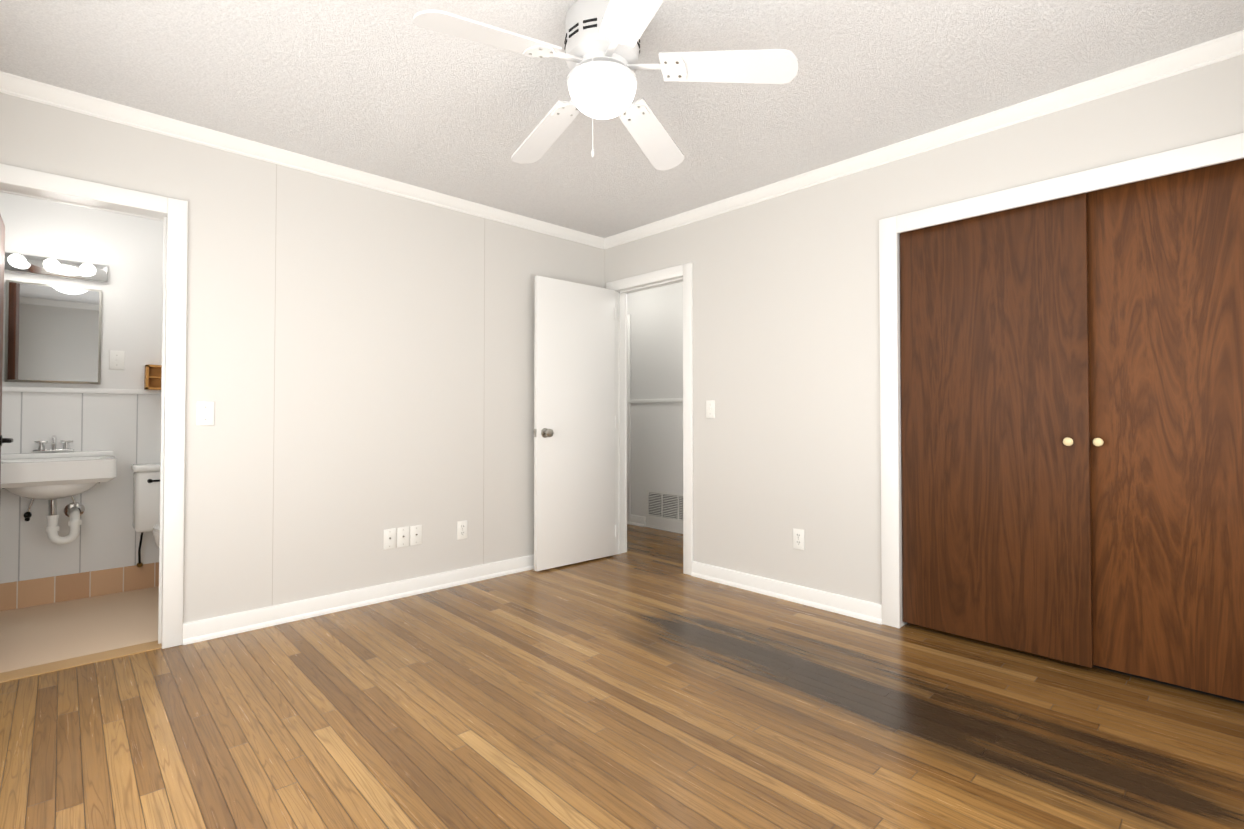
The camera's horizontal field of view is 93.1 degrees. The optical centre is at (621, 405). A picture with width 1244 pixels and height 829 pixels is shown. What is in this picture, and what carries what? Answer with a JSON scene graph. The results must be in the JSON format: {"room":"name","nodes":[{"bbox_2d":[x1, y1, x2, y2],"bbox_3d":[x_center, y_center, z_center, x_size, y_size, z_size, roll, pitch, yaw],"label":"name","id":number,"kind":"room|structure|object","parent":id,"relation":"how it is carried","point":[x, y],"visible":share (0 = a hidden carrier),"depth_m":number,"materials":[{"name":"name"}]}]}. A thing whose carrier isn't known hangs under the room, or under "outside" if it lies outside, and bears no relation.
{"room":"empty bedroom","nodes":[
{"label":"empty bedroom","id":0,"kind":"room"},
{"bbox_2d":[0,192,163,389],"bbox_3d":[-3.129,-0.088,3.589,2.190,2.440,0.120,1,-1,-44],"label":"wall","id":1,"kind":"structure","parent":0,"point":[127,250],"depth_m":3.55,"materials":[{"name":"white paint"}]},
{"bbox_2d":[4,280,101,383],"bbox_3d":[-3.247,-0.407,3.374,0.395,0.560,0.037,1,-1,-44],"label":"mirror","id":2,"kind":"object","parent":1,"relation":"attached to","point":[52,333],"visible":0.96,"depth_m":3.35,"materials":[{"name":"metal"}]},
{"bbox_2d":[4,252,107,282],"bbox_3d":[-3.219,-0.787,3.340,0.460,0.100,0.133,1,-1,-44],"label":"sconce","id":3,"kind":"object","parent":1,"relation":"attached to","point":[36,265],"visible":1,"depth_m":3.34,"materials":[{"name":"white glass"}]},
{"bbox_2d":[0,386,160,610],"bbox_3d":[-3.079,0.516,3.527,1.950,1.230,0.024,1,-1,-44],"label":"wainscot","id":4,"kind":"structure","parent":1,"relation":"attached to","point":[98,556],"depth_m":3.42,"materials":[{"name":"white"}]},
{"bbox_2d":[0,435,116,544],"bbox_3d":[-3.106,0.464,3.214,0.510,0.596,0.430,1,-1,-44],"label":"wall-mounted sink","id":5,"kind":"object","parent":4,"relation":"attached to","point":[53,474],"visible":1,"depth_m":3.17,"materials":[{"name":"white ceramic"}]},
{"bbox_2d":[109,350,123,369],"bbox_3d":[-3.058,-0.274,3.565,0.070,0.115,0.016,1,-1,-44],"label":"light switch","id":6,"kind":"object","parent":1,"relation":"attached to","point":[116,360],"visible":1,"depth_m":3.56,"materials":[{"name":"white plastic"}]},
{"bbox_2d":[144,365,161,389],"bbox_3d":[-2.875,-0.172,3.679,0.160,0.150,0.100,1,-1,-44],"label":"shelf box","id":7,"kind":"object","parent":1,"relation":"attached to","point":[152,378],"visible":0.46,"depth_m":3.67,"materials":[{"name":"brown wood"}]},
{"bbox_2d":[0,92,604,622],"bbox_3d":[-1.572,-0.092,3.329,4.090,2.440,0.120,1,-1,-44],"label":"wall","id":8,"kind":"structure","parent":0,"point":[404,396],"depth_m":3.23,"materials":[{"name":"white paint"}]},
{"bbox_2d":[0,214,12,482],"bbox_3d":[-2.824,0.111,2.629,0.123,1.985,0.602,1,-1,-43],"label":"bathroom door","id":9,"kind":"structure","parent":8,"relation":"in","point":[2,255],"depth_m":2.81,"materials":[{"name":"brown wood"}]},
{"bbox_2d":[0,163,187,648],"bbox_3d":[-2.375,0.074,2.564,0.749,2.082,0.156,1,-1,-44],"label":"door frame","id":10,"kind":"structure","parent":8,"relation":"attached to","point":[172,213],"depth_m":2.73,"materials":[{"name":"white wood"}]},
{"bbox_2d":[196,401,213,424],"bbox_3d":[-1.999,0.039,2.828,0.070,0.115,0.016,1,-1,-44],"label":"switch plate","id":11,"kind":"object","parent":8,"relation":"attached to","point":[205,412],"visible":1,"depth_m":2.83,"materials":[{"name":"white plastic"}]},
{"bbox_2d":[0,71,603,248],"bbox_3d":[-1.393,-1.278,3.401,3.360,0.066,0.052,1,-1,-44],"label":"crown molding","id":12,"kind":"structure","parent":8,"relation":"attached to","point":[10,84],"depth_m":2.96,"materials":[{"name":"white wood"}]},
{"bbox_2d":[182,554,533,644],"bbox_3d":[-1.088,1.086,3.666,2.658,0.095,0.030,1,-1,-44],"label":"baseboard","id":13,"kind":"structure","parent":8,"relation":"attached to","point":[223,626],"depth_m":3.23,"materials":[{"name":"white wood"}]},
{"bbox_2d":[272,164,484,605],"bbox_3d":[-1.350,-0.105,3.457,1.223,2.279,0.001,1,-1,-44],"label":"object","id":14,"kind":"structure","parent":8,"relation":"attached to","point":[274,387],"depth_m":3.05,"materials":[{"name":"grey paint"}]},
{"bbox_2d":[457,520,466,539],"bbox_3d":[-1.017,0.795,3.754,0.070,0.115,0.008,1,-1,-44],"label":"electrical outlet plate","id":15,"kind":"object","parent":8,"relation":"attached to","point":[461,529],"visible":1,"depth_m":3.75,"materials":[{"name":"white plastic"}]},
{"bbox_2d":[0,524,1243,828],"bbox_3d":[-0.308,1.142,2.703,5.090,0.051,5.540,1,-1,-44],"label":"floor","id":16,"kind":"structure","parent":0,"point":[624,691],"depth_m":2.05,"materials":[{"name":"brown wood"}]},
{"bbox_2d":[0,640,161,682],"bbox_3d":[-2.375,1.113,2.546,0.605,0.004,0.120,1,-1,-44],"label":"threshold","id":17,"kind":"object","parent":16,"relation":"on","point":[68,663],"visible":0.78,"depth_m":2.55,"materials":[{"name":"brown wood"}]},
{"bbox_2d":[131,463,159,566],"bbox_3d":[-2.583,0.746,3.523,0.510,0.774,0.692,1,-1,-44],"label":"toilet","id":18,"kind":"object","parent":16,"relation":"on","point":[146,497],"visible":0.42,"depth_m":3.50,"materials":[{"name":"white ceramic"}]},
{"bbox_2d":[0,0,1243,237],"bbox_3d":[-0.328,-1.352,2.767,5.090,0.060,5.600,1,-1,-44],"label":"ceiling","id":19,"kind":"structure","parent":0,"point":[388,88],"depth_m":2.38,"materials":[{"name":"white paint"}]},
{"bbox_2d":[414,0,798,169],"bbox_3d":[-0.102,-1.067,2.044,1.264,0.534,1.214,1,-1,-44],"label":"ceiling fan","id":20,"kind":"object","parent":19,"relation":"hanging from","point":[600,55],"visible":1,"depth_m":1.93,"materials":[{"name":"white"}]},
{"bbox_2d":[627,282,682,399],"bbox_3d":[0.799,-0.062,5.167,0.120,2.440,3.520,1,-1,-44],"label":"wall","id":21,"kind":"structure","parent":0,"point":[656,343],"depth_m":5.58,"materials":[{"name":"white paint"}]},
{"bbox_2d":[627,314,630,521],"bbox_3d":[-0.152,0.138,6.057,0.018,2.070,0.675,1,-1,-44],"label":"door frame","id":22,"kind":"structure","parent":21,"relation":"attached to","point":[628,416],"depth_m":5.82,"materials":[{"name":"white wood"}]},
{"bbox_2d":[627,514,645,526],"bbox_3d":[-0.084,1.124,5.964,0.026,0.095,0.880,1,-1,-44],"label":"baseboard","id":23,"kind":"structure","parent":21,"relation":"attached to","point":[637,520],"depth_m":5.68,"materials":[{"name":"white wood"}]},
{"bbox_2d":[630,398,682,533],"bbox_3d":[0.754,0.545,5.101,0.022,1.225,3.300,1,-1,-44],"label":"wainscot","id":24,"kind":"structure","parent":21,"relation":"attached to","point":[656,444],"depth_m":5.56,"materials":[{"name":"white"}]},
{"bbox_2d":[646,489,682,522],"bbox_3d":[0.444,0.933,5.420,0.013,0.260,0.600,1,-1,-44],"label":"air vent","id":25,"kind":"object","parent":24,"relation":"attached to","point":[663,505],"visible":0.69,"depth_m":5.47,"materials":[{"name":"white metal"}]},
{"bbox_2d":[605,54,1243,603],"bbox_3d":[1.293,-0.095,3.195,0.120,2.440,4.020,1,-1,-44],"label":"wall","id":26,"kind":"structure","parent":0,"point":[785,340],"depth_m":3.30,"materials":[{"name":"white paint"}]},
{"bbox_2d":[606,262,692,574],"bbox_3d":[0.228,0.093,4.314,0.156,2.102,0.857,1,-1,-44],"label":"door frame","id":27,"kind":"structure","parent":26,"relation":"attached to","point":[623,288],"depth_m":4.29,"materials":[{"name":"white wood"}]},
{"bbox_2d":[534,276,616,570],"bbox_3d":[-0.324,0.124,4.263,0.720,2.015,0.181,1,-1,-42],"label":"hall door","id":28,"kind":"structure","parent":27,"relation":"attached to","point":[575,421],"depth_m":4.22,"materials":[{"name":"white paint"},{"name":"wood"},{"name":"nickel"}]},
{"bbox_2d":[706,400,714,417],"bbox_3d":[0.575,0.026,3.850,0.016,0.115,0.070,1,-1,-44],"label":"switch plate","id":29,"kind":"object","parent":26,"relation":"attached to","point":[710,409],"visible":1,"depth_m":3.85,"materials":[{"name":"white plastic"}]},
{"bbox_2d":[691,561,881,623],"bbox_3d":[0.903,1.083,3.480,0.026,0.095,1.258,1,-1,-44],"label":"baseboard","id":30,"kind":"structure","parent":26,"relation":"attached to","point":[836,603],"depth_m":3.39,"materials":[{"name":"white wood"}]},
{"bbox_2d":[793,528,803,549],"bbox_3d":[1.014,0.768,3.381,0.008,0.115,0.070,1,-1,-44],"label":"electrical outlet plate","id":31,"kind":"object","parent":26,"relation":"attached to","point":[798,538],"visible":1,"depth_m":3.38,"materials":[{"name":"white plastic"}]},
{"bbox_2d":[604,30,1243,248],"bbox_3d":[1.189,-1.282,3.199,0.052,0.066,3.900,1,-1,-44],"label":"crown molding","id":32,"kind":"structure","parent":26,"relation":"attached to","point":[1216,50],"depth_m":2.71,"materials":[{"name":"white wood"}]},
{"bbox_2d":[879,133,1243,627],"bbox_3d":[1.966,0.071,2.470,0.138,2.085,1.696,1,-1,-44],"label":"door frame","id":33,"kind":"structure","parent":26,"relation":"attached to","point":[1203,154],"depth_m":2.97,"materials":[{"name":"white wood"}]},
{"bbox_3d":[1.972,-0.936,2.494,0.096,0.018,1.526,1,-1,-44],"label":"track rail","id":34,"kind":"object","parent":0,"visible":0},
{"bbox_2d":[900,193,1092,667],"bbox_3d":[1.679,0.085,2.722,0.077,2.015,0.757,1,-1,-44],"label":"closet door","id":35,"kind":"structure","parent":34,"relation":"hanging from","point":[996,458],"depth_m":2.68,"materials":[{"name":"brown wood"}]},
{"bbox_2d":[1087,158,1243,700],"bbox_3d":[2.219,0.076,2.217,0.077,2.015,0.801,1,-1,-44],"label":"closet door","id":36,"kind":"structure","parent":34,"relation":"hanging from","point":[1166,303],"depth_m":2.31,"materials":[{"name":"brown wood"}]}
]}

